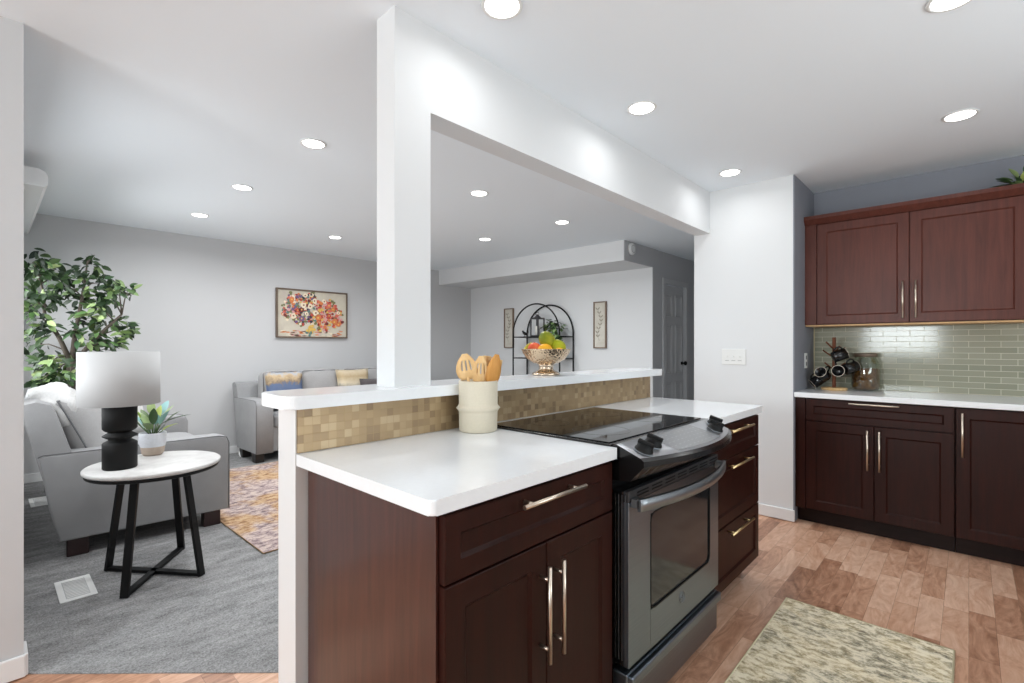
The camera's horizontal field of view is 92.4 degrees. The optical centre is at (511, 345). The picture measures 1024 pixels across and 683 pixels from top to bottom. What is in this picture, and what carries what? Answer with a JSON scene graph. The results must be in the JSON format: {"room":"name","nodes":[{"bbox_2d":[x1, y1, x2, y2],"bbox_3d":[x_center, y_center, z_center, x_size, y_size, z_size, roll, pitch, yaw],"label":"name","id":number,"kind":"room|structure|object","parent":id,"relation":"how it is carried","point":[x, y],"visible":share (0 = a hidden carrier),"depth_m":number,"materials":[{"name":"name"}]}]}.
{"room":"kitchen","nodes":[
{"label":"kitchen","id":0,"kind":"room"},
{"bbox_2d":[0,16,23,661],"bbox_3d":[-3.195,0.016,0.447,0.114,2.440,3.900,0,0,43],"label":"wall","id":1,"kind":"structure","parent":0,"point":[11,31],"depth_m":1.81,"materials":[{"name":"grey paint"}]},
{"bbox_2d":[0,654,25,682],"bbox_3d":[-3.112,1.192,0.441,0.014,0.081,3.805,0,0,43],"label":"baseboard","id":2,"kind":"structure","parent":1,"relation":"attached to","point":[12,669],"depth_m":1.80,"materials":[{"name":"white paint"}]},
{"bbox_2d":[24,641,27,674],"bbox_3d":[-1.860,1.192,1.876,0.120,0.081,0.012,0,0,43],"label":"baseboard","id":3,"kind":"structure","parent":1,"relation":"attached to","point":[25,642],"depth_m":1.84,"materials":[{"name":"white paint"}]},
{"bbox_2d":[24,451,277,673],"bbox_3d":[-0.171,1.259,5.658,4.640,0.054,8.150,0,0,43],"label":"floor","id":4,"kind":"structure","parent":0,"point":[224,619],"depth_m":2.31,"materials":[{"name":"grey carpet"}]},
{"bbox_2d":[28,496,47,507],"bbox_3d":[-3.727,1.228,3.892,0.300,0.007,0.140,0,0,43],"label":"floor vent","id":5,"kind":"object","parent":4,"relation":"in","point":[38,501],"visible":0.62,"depth_m":3.87,"materials":[{"name":"white metal"}]},
{"bbox_2d":[54,574,97,603],"bbox_3d":[-2.216,1.228,2.493,0.300,0.007,0.140,0,0,43],"label":"floor vent","id":6,"kind":"object","parent":4,"relation":"in","point":[72,589],"visible":1,"depth_m":2.48,"materials":[{"name":"white metal"}]},
{"bbox_2d":[24,248,142,491],"bbox_3d":[-3.737,0.203,4.233,0.781,2.058,0.977,0,0,43],"label":"ficus tree","id":7,"kind":"object","parent":4,"relation":"on","point":[68,375],"visible":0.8,"depth_m":4.14,"materials":[{"name":"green plant"}]},
{"bbox_2d":[24,387,229,556],"bbox_3d":[-2.861,0.774,3.613,1.033,0.914,1.500,0,0,-44],"label":"armchair","id":8,"kind":"object","parent":4,"relation":"on","point":[79,509],"visible":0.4,"depth_m":2.94,"materials":[{"name":"grey fabric"}]},
{"bbox_2d":[27,382,76,426],"bbox_3d":[-2.889,0.396,3.126,0.562,0.326,0.279,0,0,43],"label":"throw blanket","id":9,"kind":"object","parent":8,"relation":"on","point":[50,392],"visible":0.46,"depth_m":2.99,"materials":[{"name":"white fabric"}]},
{"bbox_2d":[55,400,106,448],"bbox_3d":[-2.751,0.519,3.173,0.289,0.391,0.486,0,0,-30],"label":"throw pillow","id":10,"kind":"object","parent":8,"relation":"on","point":[84,430],"visible":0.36,"depth_m":3.00,"materials":[{"name":"grey fabric"}]},
{"bbox_2d":[132,406,145,432],"bbox_3d":[-3.186,0.554,4.010,0.191,0.370,0.407,0,0,5],"label":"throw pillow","id":11,"kind":"object","parent":8,"relation":"on","point":[138,429],"visible":0.05,"depth_m":4.09,"materials":[{"name":"fabric"}]},
{"bbox_2d":[132,432,193,440],"bbox_3d":[-2.965,0.822,3.915,0.760,0.176,0.572,0,0,-44],"label":"seat cushion","id":12,"kind":"object","parent":8,"relation":"on","point":[169,434],"depth_m":4.10,"materials":[{"name":"grey fabric"}]},
{"bbox_2d":[80,450,220,598],"bbox_3d":[-1.954,0.934,2.689,0.616,0.595,0.616,0,0,43],"label":"end table","id":13,"kind":"object","parent":4,"relation":"on","point":[173,465],"visible":0.88,"depth_m":2.63,"materials":[{"name":"stone"}]},
{"bbox_2d":[76,351,160,470],"bbox_3d":[-2.047,0.333,2.564,0.346,0.605,0.346,0,0,43],"label":"table lamp","id":14,"kind":"object","parent":13,"relation":"on","point":[117,383],"visible":1,"depth_m":2.48,"materials":[{"name":"black"}]},
{"bbox_2d":[138,400,190,455],"bbox_3d":[-2.109,0.477,2.872,0.285,0.316,0.284,0,0,25],"label":"potted plant","id":15,"kind":"object","parent":13,"relation":"on","point":[151,443],"visible":0.92,"depth_m":2.85,"materials":[{"name":"green plant"}]},
{"bbox_2d":[220,461,277,553],"bbox_3d":[-1.508,1.227,4.559,2.318,0.010,2.378,0,0,43],"label":"area rug","id":16,"kind":"object","parent":4,"relation":"on","point":[252,514],"visible":0.19,"depth_m":3.74,"materials":[{"name":"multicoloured fabric"}]},
{"bbox_2d":[232,367,376,462],"bbox_3d":[-2.011,0.754,6.325,0.728,0.954,2.680,0,0,43],"label":"sofa","id":17,"kind":"object","parent":4,"relation":"on","point":[256,423],"visible":0.18,"depth_m":5.38,"materials":[{"name":"grey fabric"}]},
{"bbox_2d":[273,410,277,427],"bbox_3d":[-2.550,0.812,5.550,0.455,0.176,0.422,0,0,43],"label":"seat cushion","id":18,"kind":"object","parent":17,"relation":"on","point":[275,412],"depth_m":5.28,"materials":[{"name":"grey fabric"}]},
{"bbox_2d":[258,370,292,409],"bbox_3d":[-2.695,0.512,5.684,0.277,0.470,0.426,0,0,43],"label":"cushion","id":19,"kind":"object","parent":17,"relation":"on","point":[261,378],"depth_m":5.54,"materials":[{"name":"grey fabric"}]},
{"bbox_2d":[264,371,301,408],"bbox_3d":[-2.583,0.499,5.587,0.181,0.420,0.427,0,0,43],"label":"throw pillow","id":20,"kind":"object","parent":17,"relation":"on","point":[286,380],"visible":0.56,"depth_m":5.53,"materials":[{"name":"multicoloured fabric"}]},
{"bbox_2d":[302,369,337,388],"bbox_3d":[-2.371,0.512,6.032,0.277,0.470,0.516,0,0,43],"label":"cushion","id":21,"kind":"object","parent":17,"relation":"on","point":[311,378],"depth_m":5.92,"materials":[{"name":"grey fabric"}]},
{"bbox_2d":[335,368,367,385],"bbox_3d":[-1.996,0.499,6.189,0.181,0.420,0.447,0,0,43],"label":"throw pillow","id":22,"kind":"object","parent":17,"relation":"on","point":[344,377],"visible":0.46,"depth_m":6.11,"materials":[{"name":"beige fabric"}]},
{"bbox_2d":[342,367,376,378],"bbox_3d":[-1.955,0.512,6.478,0.277,0.470,0.696,0,0,43],"label":"cushion","id":23,"kind":"object","parent":17,"relation":"on","point":[372,371],"depth_m":6.45,"materials":[{"name":"grey fabric"}]},
{"bbox_2d":[360,379,376,384],"bbox_3d":[-1.754,0.559,6.231,0.346,0.301,0.144,0,0,-36],"label":"throw pillow","id":24,"kind":"object","parent":17,"relation":"on","point":[362,381],"visible":0.27,"depth_m":6.17,"materials":[{"name":"fabric"}]},
{"bbox_2d":[512,303,573,374],"bbox_3d":[0.436,0.312,7.033,0.877,1.835,0.332,0,0,43],"label":"shelf","id":25,"kind":"object","parent":4,"relation":"on","point":[543,305],"visible":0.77,"depth_m":7.06,"materials":[{"name":"black metal"}]},
{"bbox_2d":[530,312,544,335],"bbox_3d":[0.366,-0.313,7.064,0.150,0.354,0.150,0,0,43],"label":"candle lantern","id":26,"kind":"object","parent":25,"relation":"on","point":[537,317],"visible":0.82,"depth_m":7.04,"materials":[{"name":"grey metal"}]},
{"bbox_2d":[540,319,566,340],"bbox_3d":[0.598,-0.157,6.803,0.283,0.436,0.549,0,0,-26],"label":"trailing plant","id":27,"kind":"object","parent":25,"relation":"on","point":[553,328],"visible":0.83,"depth_m":6.75,"materials":[{"name":"green plant"}]},
{"bbox_2d":[24,214,470,473],"bbox_3d":[-2.633,0.016,6.344,0.100,2.440,5.800,0,0,43],"label":"wall","id":28,"kind":"structure","parent":0,"point":[207,305],"depth_m":5.53,"materials":[{"name":"grey paint"}]},
{"bbox_2d":[24,446,238,483],"bbox_3d":[-2.595,1.192,6.302,0.014,0.081,5.570,0,0,43],"label":"baseboard","id":29,"kind":"structure","parent":28,"relation":"attached to","point":[33,477],"depth_m":4.45,"materials":[{"name":"white paint"}]},
{"bbox_2d":[275,287,347,337],"bbox_3d":[-2.558,-0.408,6.322,0.040,0.612,0.931,0,0,43],"label":"flower painting","id":30,"kind":"object","parent":28,"relation":"attached to","point":[299,313],"visible":1,"depth_m":6.28,"materials":[{"name":"paper"}]},
{"bbox_2d":[377,5,430,386],"bbox_3d":[-0.403,-0.529,1.831,0.115,1.350,0.158,0,0,43],"label":"wall pillar","id":31,"kind":"structure","parent":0,"point":[403,40],"depth_m":1.78,"materials":[{"name":"white paint"}]},
{"bbox_2d":[278,27,709,682],"bbox_3d":[0.409,0.016,2.696,0.125,2.440,3.236,0,0,43],"label":"wall","id":32,"kind":"structure","parent":0,"point":[475,102],"depth_m":2.15,"materials":[{"name":"white paint"}]},
{"bbox_2d":[261,368,661,409],"bbox_3d":[0.069,0.166,2.342,0.240,0.040,2.347,0,0,43],"label":"bar","id":33,"kind":"object","parent":32,"relation":"on","point":[309,398],"visible":1,"depth_m":1.73,"materials":[{"name":"white stone"}]},
{"bbox_2d":[521,349,570,375],"bbox_3d":[0.172,0.080,2.477,0.252,0.131,0.252,0,0,43],"label":"fruit bowl","id":34,"kind":"object","parent":33,"relation":"on","point":[546,359],"visible":0.98,"depth_m":2.40,"materials":[{"name":"beige metal"}]},
{"bbox_2d":[528,342,539,348],"bbox_3d":[0.114,0.012,2.465,0.067,0.064,0.067,0,0,43],"label":"apple","id":35,"kind":"object","parent":34,"relation":"in","point":[534,345],"visible":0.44,"depth_m":2.44,"materials":[{"name":"red food"}]},
{"bbox_2d":[538,344,551,348],"bbox_3d":[0.164,0.024,2.432,0.073,0.069,0.073,0,0,43],"label":"orange","id":36,"kind":"object","parent":34,"relation":"in","point":[542,346],"visible":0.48,"depth_m":2.41,"materials":[{"name":"orange food"}]},
{"bbox_2d":[551,339,565,348],"bbox_3d":[0.230,0.005,2.472,0.083,0.078,0.084,0,0,43],"label":"lime","id":37,"kind":"object","parent":34,"relation":"in","point":[557,343],"visible":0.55,"depth_m":2.44,"materials":[{"name":"green food"}]},
{"bbox_2d":[539,331,554,345],"bbox_3d":[0.177,-0.029,2.482,0.092,0.093,0.087,0,0,43],"label":"mango","id":38,"kind":"object","parent":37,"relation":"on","point":[545,337],"visible":0.73,"depth_m":2.45,"materials":[{"name":"green food"}]},
{"bbox_2d":[297,376,649,452],"bbox_3d":[0.111,0.254,2.278,0.008,0.135,2.213,0,0,43],"label":"backsplash","id":39,"kind":"structure","parent":32,"relation":"attached to","point":[336,426],"depth_m":1.80,"materials":[{"name":"beige tile"}]},
{"bbox_2d":[0,0,1023,270],"bbox_3d":[-0.109,-1.229,3.039,8.300,0.050,11.900,0,0,43],"label":"ceiling","id":40,"kind":"structure","parent":0,"point":[144,114],"depth_m":2.39,"materials":[{"name":"white paint"}]},
{"bbox_2d":[190,213,208,217],"bbox_3d":[-2.866,-1.200,4.505,0.148,0.006,0.148,0,0,43],"label":"recessed light","id":41,"kind":"object","parent":40,"relation":"in","point":[192,214],"visible":1,"depth_m":4.51,"materials":[{"name":"white plastic"}]},
{"bbox_2d":[231,184,252,190],"bbox_3d":[-2.044,-1.200,3.719,0.148,0.006,0.148,0,0,43],"label":"recessed light","id":42,"kind":"object","parent":40,"relation":"in","point":[235,186],"visible":1,"depth_m":3.71,"materials":[{"name":"white plastic"}]},
{"bbox_2d":[300,138,325,148],"bbox_3d":[-1.180,-1.200,2.915,0.148,0.006,0.148,0,0,43],"label":"recessed light","id":43,"kind":"object","parent":40,"relation":"in","point":[307,142],"visible":1,"depth_m":2.90,"materials":[{"name":"white plastic"}]},
{"bbox_2d":[328,236,341,238],"bbox_3d":[-1.955,-1.200,5.423,0.148,0.006,0.148,0,0,43],"label":"recessed light","id":44,"kind":"object","parent":40,"relation":"in","point":[332,237],"visible":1,"depth_m":5.42,"materials":[{"name":"white plastic"}]},
{"bbox_2d":[470,190,488,195],"bbox_3d":[-0.259,-1.200,3.861,0.148,0.006,0.148,0,0,43],"label":"recessed light","id":45,"kind":"object","parent":40,"relation":"in","point":[475,192],"visible":1,"depth_m":3.86,"materials":[{"name":"white plastic"}]},
{"bbox_2d":[479,238,491,240],"bbox_3d":[-0.304,-1.200,5.526,0.148,0.006,0.148,0,0,43],"label":"recessed light","id":46,"kind":"object","parent":40,"relation":"in","point":[481,239],"visible":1,"depth_m":5.52,"materials":[{"name":"white plastic"}]},
{"bbox_2d":[481,0,522,19],"bbox_3d":[-0.035,-1.200,1.734,0.148,0.006,0.148,0,0,43],"label":"recessed light","id":47,"kind":"object","parent":40,"relation":"in","point":[495,9],"visible":1,"depth_m":1.74,"materials":[{"name":"white plastic"}]},
{"bbox_2d":[555,220,569,223],"bbox_3d":[0.487,-1.200,4.765,0.148,0.006,0.148,0,0,43],"label":"recessed light","id":48,"kind":"object","parent":40,"relation":"in","point":[559,221],"visible":1,"depth_m":4.76,"materials":[{"name":"white plastic"}]},
{"bbox_2d":[627,101,656,114],"bbox_3d":[0.654,-1.200,2.479,0.148,0.006,0.148,0,0,43],"label":"recessed light","id":49,"kind":"object","parent":40,"relation":"in","point":[640,107],"visible":1,"depth_m":2.47,"materials":[{"name":"white plastic"}]},
{"bbox_2d":[719,169,741,176],"bbox_3d":[1.511,-1.200,3.402,0.148,0.006,0.148,0,0,43],"label":"recessed light","id":50,"kind":"object","parent":40,"relation":"in","point":[729,172],"visible":1,"depth_m":3.39,"materials":[{"name":"white plastic"}]},
{"bbox_2d":[925,0,971,12],"bbox_3d":[1.524,-1.200,1.696,0.148,0.006,0.148,0,0,43],"label":"recessed light","id":51,"kind":"object","parent":40,"relation":"in","point":[937,6],"visible":1,"depth_m":1.73,"materials":[{"name":"white plastic"}]},
{"bbox_2d":[941,108,979,121],"bbox_3d":[2.335,-1.200,2.559,0.148,0.006,0.148,0,0,43],"label":"recessed light","id":52,"kind":"object","parent":40,"relation":"in","point":[960,115],"visible":1,"depth_m":2.55,"materials":[{"name":"white plastic"}]},
{"bbox_2d":[8,514,1023,682],"bbox_3d":[-0.002,1.261,0.548,4.750,0.050,8.400,0,0,43],"label":"floor","id":53,"kind":"structure","parent":0,"point":[971,606],"depth_m":2.40,"materials":[{"name":"brown wood"}]},
{"bbox_2d":[308,462,611,682],"bbox_3d":[-0.133,0.796,1.506,0.677,0.876,0.692,0,0,43],"label":"base cabinet","id":54,"kind":"object","parent":53,"relation":"on","point":[513,587],"visible":0.83,"depth_m":1.26,"materials":[{"name":"brown wood"}]},
{"bbox_2d":[296,428,616,515],"bbox_3d":[-0.155,0.339,1.508,0.650,0.034,0.732,0,0,43],"label":"countertop","id":55,"kind":"structure","parent":54,"relation":"on","point":[438,473],"depth_m":1.35,"materials":[{"name":"white stone"}]},
{"bbox_2d":[456,379,499,433],"bbox_3d":[-0.129,0.226,1.870,0.168,0.191,0.168,0,0,43],"label":"utensil crock","id":56,"kind":"object","parent":55,"relation":"on","point":[478,406],"visible":0.89,"depth_m":1.80,"materials":[{"name":"white ceramic"}]},
{"bbox_2d":[456,354,477,381],"bbox_3d":[-0.170,0.164,1.853,0.081,0.272,0.022,0,0,-12],"label":"wooden spoon","id":57,"kind":"object","parent":56,"relation":"in","point":[467,374],"visible":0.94,"depth_m":1.85,"materials":[{"name":"brown wood"}]},
{"bbox_2d":[472,356,487,381],"bbox_3d":[-0.119,0.169,1.860,0.066,0.263,0.024,0,0,-4],"label":"wooden spatula","id":58,"kind":"object","parent":56,"relation":"in","point":[477,377],"visible":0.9,"depth_m":1.85,"materials":[{"name":"brown wood"}]},
{"bbox_2d":[485,354,500,380],"bbox_3d":[-0.078,0.165,1.860,0.076,0.271,0.029,0,0,-3],"label":"wooden spoon","id":59,"kind":"object","parent":56,"relation":"in","point":[493,372],"visible":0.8,"depth_m":1.85,"materials":[{"name":"brown wood"}]},
{"bbox_2d":[497,407,731,682],"bbox_3d":[0.438,0.762,1.983,0.755,0.949,0.774,0,0,43],"label":"electric range","id":60,"kind":"object","parent":53,"relation":"on","point":[666,475],"visible":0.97,"depth_m":1.73,"materials":[{"name":"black metal"}]},
{"bbox_2d":[497,407,704,446],"bbox_3d":[0.370,0.321,2.046,0.570,0.020,0.774,0,0,43],"label":"cooktop","id":61,"kind":"object","parent":60,"relation":"in","point":[594,425],"depth_m":1.95,"materials":[{"name":"black glass"}]},
{"bbox_2d":[711,414,757,591],"bbox_3d":[0.869,0.796,2.583,0.677,0.876,0.695,0,0,43],"label":"base cabinet","id":62,"kind":"object","parent":53,"relation":"on","point":[738,485],"visible":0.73,"depth_m":2.41,"materials":[{"name":"brown wood"}]},
{"bbox_2d":[497,408,585,422],"bbox_3d":[0.139,0.339,2.261,0.054,0.034,0.768,0,0,43],"label":"countertop","id":63,"kind":"structure","parent":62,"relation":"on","point":[581,408],"depth_m":2.27,"materials":[{"name":"white stone"}]},
{"bbox_2d":[587,397,761,423],"bbox_3d":[0.871,0.339,2.609,0.650,0.034,0.734,0,0,43],"label":"countertop","id":64,"kind":"structure","parent":62,"relation":"on","point":[729,412],"depth_m":2.57,"materials":[{"name":"white stone"}]},
{"bbox_2d":[724,597,954,682],"bbox_3d":[0.962,1.231,1.543,0.615,0.009,1.765,0,0,43],"label":"runner rug","id":65,"kind":"object","parent":53,"relation":"on","point":[801,642],"visible":1,"depth_m":1.96,"materials":[{"name":"beige fabric"}]},
{"bbox_2d":[796,397,955,551],"bbox_3d":[2.480,0.796,3.365,0.834,0.876,0.605,0,0,43],"label":"base cabinet","id":66,"kind":"object","parent":53,"relation":"on","point":[888,470],"visible":0.88,"depth_m":3.14,"materials":[{"name":"brown wood"}]},
{"bbox_2d":[794,387,1023,410],"bbox_3d":[2.664,0.339,3.204,1.326,0.034,0.596,0,0,43],"label":"countertop","id":67,"kind":"structure","parent":66,"relation":"on","point":[902,397],"depth_m":3.08,"materials":[{"name":"white stone"}]},
{"bbox_2d":[821,337,847,390],"bbox_3d":[2.365,0.129,3.605,0.164,0.385,0.164,0,0,43],"label":"mug tree","id":68,"kind":"object","parent":67,"relation":"on","point":[833,388],"visible":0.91,"depth_m":3.59,"materials":[{"name":"brown wood"}]},
{"bbox_2d":[808,373,825,388],"bbox_3d":[2.283,0.259,3.673,0.117,0.120,0.080,0,0,15],"label":"coffee mug","id":69,"kind":"object","parent":68,"relation":"hanging from","point":[814,381],"visible":0.8,"depth_m":3.65,"materials":[{"name":"black ceramic"}]},
{"bbox_2d":[814,366,830,380],"bbox_3d":[2.265,0.201,3.579,0.113,0.115,0.080,0,0,-36],"label":"coffee mug","id":70,"kind":"object","parent":68,"relation":"hanging from","point":[821,373],"visible":1,"depth_m":3.58,"materials":[{"name":"black ceramic"}]},
{"bbox_2d":[831,362,844,376],"bbox_3d":[2.330,0.169,3.506,0.080,0.114,0.100,0,0,37],"label":"coffee mug","id":71,"kind":"object","parent":68,"relation":"hanging from","point":[837,370],"visible":1,"depth_m":3.53,"materials":[{"name":"black ceramic"}]},
{"bbox_2d":[830,346,849,361],"bbox_3d":[2.352,0.060,3.522,0.112,0.116,0.080,0,0,18],"label":"coffee mug","id":72,"kind":"object","parent":68,"relation":"hanging from","point":[841,354],"visible":1,"depth_m":3.50,"materials":[{"name":"black ceramic"}]},
{"bbox_2d":[842,359,860,374],"bbox_3d":[2.419,0.147,3.508,0.109,0.117,0.080,0,0,-2],"label":"coffee mug","id":73,"kind":"object","parent":68,"relation":"hanging from","point":[854,366],"visible":0.98,"depth_m":3.48,"materials":[{"name":"black ceramic"}]},
{"bbox_2d":[852,353,879,389],"bbox_3d":[2.553,0.186,3.546,0.176,0.269,0.176,0,0,43],"label":"glass jar","id":74,"kind":"object","parent":67,"relation":"on","point":[866,378],"visible":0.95,"depth_m":3.48,"materials":[{"name":"clear glass"}]},
{"bbox_2d":[854,353,876,356],"bbox_3d":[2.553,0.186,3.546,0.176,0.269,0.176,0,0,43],"label":"lid","id":75,"kind":"object","parent":74,"relation":"on","point":[855,354],"depth_m":3.49,"materials":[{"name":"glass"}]},
{"bbox_2d":[956,407,1023,566],"bbox_3d":[2.962,0.796,2.917,0.478,0.876,0.605,0,0,43],"label":"base cabinet","id":76,"kind":"object","parent":53,"relation":"on","point":[989,442],"visible":0.87,"depth_m":2.80,"materials":[{"name":"brown wood"}]},
{"bbox_2d":[471,267,651,375],"bbox_3d":[0.557,0.016,7.255,3.330,2.440,0.120,0,0,43],"label":"wall","id":77,"kind":"structure","parent":0,"point":[627,294],"depth_m":6.84,"materials":[{"name":"white paint"}]},
{"bbox_2d":[504,308,513,347],"bbox_3d":[-0.047,-0.279,7.711,0.195,0.620,0.034,0,0,43],"label":"print","id":78,"kind":"object","parent":77,"relation":"attached to","point":[508,313],"visible":0.9,"depth_m":7.71,"materials":[{"name":"beige paper"}]},
{"bbox_2d":[439,240,649,288],"bbox_3d":[0.283,-1.089,6.960,3.330,0.230,0.685,0,0,43],"label":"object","id":79,"kind":"structure","parent":77,"relation":"attached to","point":[604,257],"depth_m":6.51,"materials":[{"name":"white paint"}]},
{"bbox_2d":[593,301,606,347],"bbox_3d":[1.179,-0.281,6.570,0.197,0.625,0.034,0,0,43],"label":"print","id":80,"kind":"object","parent":77,"relation":"attached to","point":[599,308],"visible":1,"depth_m":6.56,"materials":[{"name":"beige paper"}]},
{"bbox_2d":[624,240,693,399],"bbox_3d":[2.310,0.016,6.761,0.108,2.440,3.154,0,0,43],"label":"wall","id":81,"kind":"structure","parent":0,"point":[664,265],"depth_m":6.26,"materials":[{"name":"grey paint"}]},
{"bbox_2d":[628,243,635,254],"bbox_3d":[1.387,-1.119,5.662,0.037,0.140,0.140,0,0,43],"label":"smoke detector","id":82,"kind":"object","parent":81,"relation":"attached to","point":[631,247],"visible":1,"depth_m":5.63,"materials":[{"name":"white plastic"}]},
{"bbox_2d":[662,278,687,399],"bbox_3d":[2.187,0.179,6.551,0.015,2.106,0.770,0,0,43],"label":"door frame","id":83,"kind":"structure","parent":81,"relation":"in","point":[665,281],"depth_m":6.31,"materials":[{"name":"grey paint"}]},
{"bbox_2d":[666,285,686,398],"bbox_3d":[2.175,0.216,6.557,0.109,2.020,0.607,0,0,43],"label":"door","id":84,"kind":"structure","parent":81,"relation":"in","point":[674,362],"depth_m":6.59,"materials":[{"name":"grey paint"}]},
{"bbox_2d":[694,175,813,521],"bbox_3d":[3.126,0.016,5.198,0.713,2.440,4.130,0,0,43],"label":"wall","id":85,"kind":"structure","parent":0,"point":[743,269],"depth_m":3.61,"materials":[{"name":"white paint"}]},
{"bbox_2d":[722,349,745,364],"bbox_3d":[1.675,0.083,3.715,0.174,0.119,0.018,0,0,43],"label":"switch plate","id":86,"kind":"object","parent":85,"relation":"attached to","point":[729,356],"visible":1,"depth_m":3.71,"materials":[{"name":"white plastic"}]},
{"bbox_2d":[758,503,794,521],"bbox_3d":[1.716,1.192,3.680,0.717,0.081,0.014,0,0,43],"label":"baseboard","id":87,"kind":"structure","parent":85,"relation":"attached to","point":[763,509],"depth_m":3.51,"materials":[{"name":"white paint"}]},
{"bbox_2d":[804,353,806,367],"bbox_3d":[2.198,0.110,3.671,0.008,0.113,0.070,0,0,43],"label":"wall outlet","id":88,"kind":"object","parent":85,"relation":"attached to","point":[805,354],"visible":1,"depth_m":3.65,"materials":[{"name":"white plastic"}]},
{"bbox_2d":[814,155,1023,396],"bbox_3d":[3.473,0.016,2.928,2.905,2.440,0.100,0,0,43],"label":"wall","id":89,"kind":"structure","parent":0,"point":[978,176],"depth_m":3.43,"materials":[{"name":"grey paint"}]},
{"bbox_2d":[804,183,1023,327],"bbox_3d":[2.694,-0.549,3.360,1.158,0.810,0.329,0,0,43],"label":"upper cabinet","id":90,"kind":"object","parent":89,"relation":"attached to","point":[957,258],"visible":1,"depth_m":3.21,"materials":[{"name":"brown wood"}]},
{"bbox_2d":[990,167,1023,187],"bbox_3d":[3.103,-1.033,2.999,0.267,0.154,0.226,0,0,-2],"label":"plant","id":91,"kind":"object","parent":90,"relation":"on","point":[1020,179],"visible":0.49,"depth_m":3.00,"materials":[{"name":"green plant"}]},
{"bbox_2d":[814,323,1023,396],"bbox_3d":[2.865,0.089,3.420,1.326,0.464,0.010,0,0,43],"label":"tile backsplash","id":92,"kind":"structure","parent":89,"relation":"attached to","point":[974,359],"depth_m":3.37,"materials":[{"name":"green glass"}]},
{"bbox_3d":[-3.254,0.016,3.035,3.500,2.440,0.110,0,0,43],"label":"wall","id":93,"kind":"structure","parent":0,"visible":0},
{"bbox_2d":[24,166,47,233],"bbox_3d":[-3.702,-1.039,3.677,1.930,0.140,0.210,0,0,43],"label":"window valance","id":94,"kind":"object","parent":93,"relation":"attached to","point":[35,179],"visible":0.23,"depth_m":3.17,"materials":[{"name":"white paint"}]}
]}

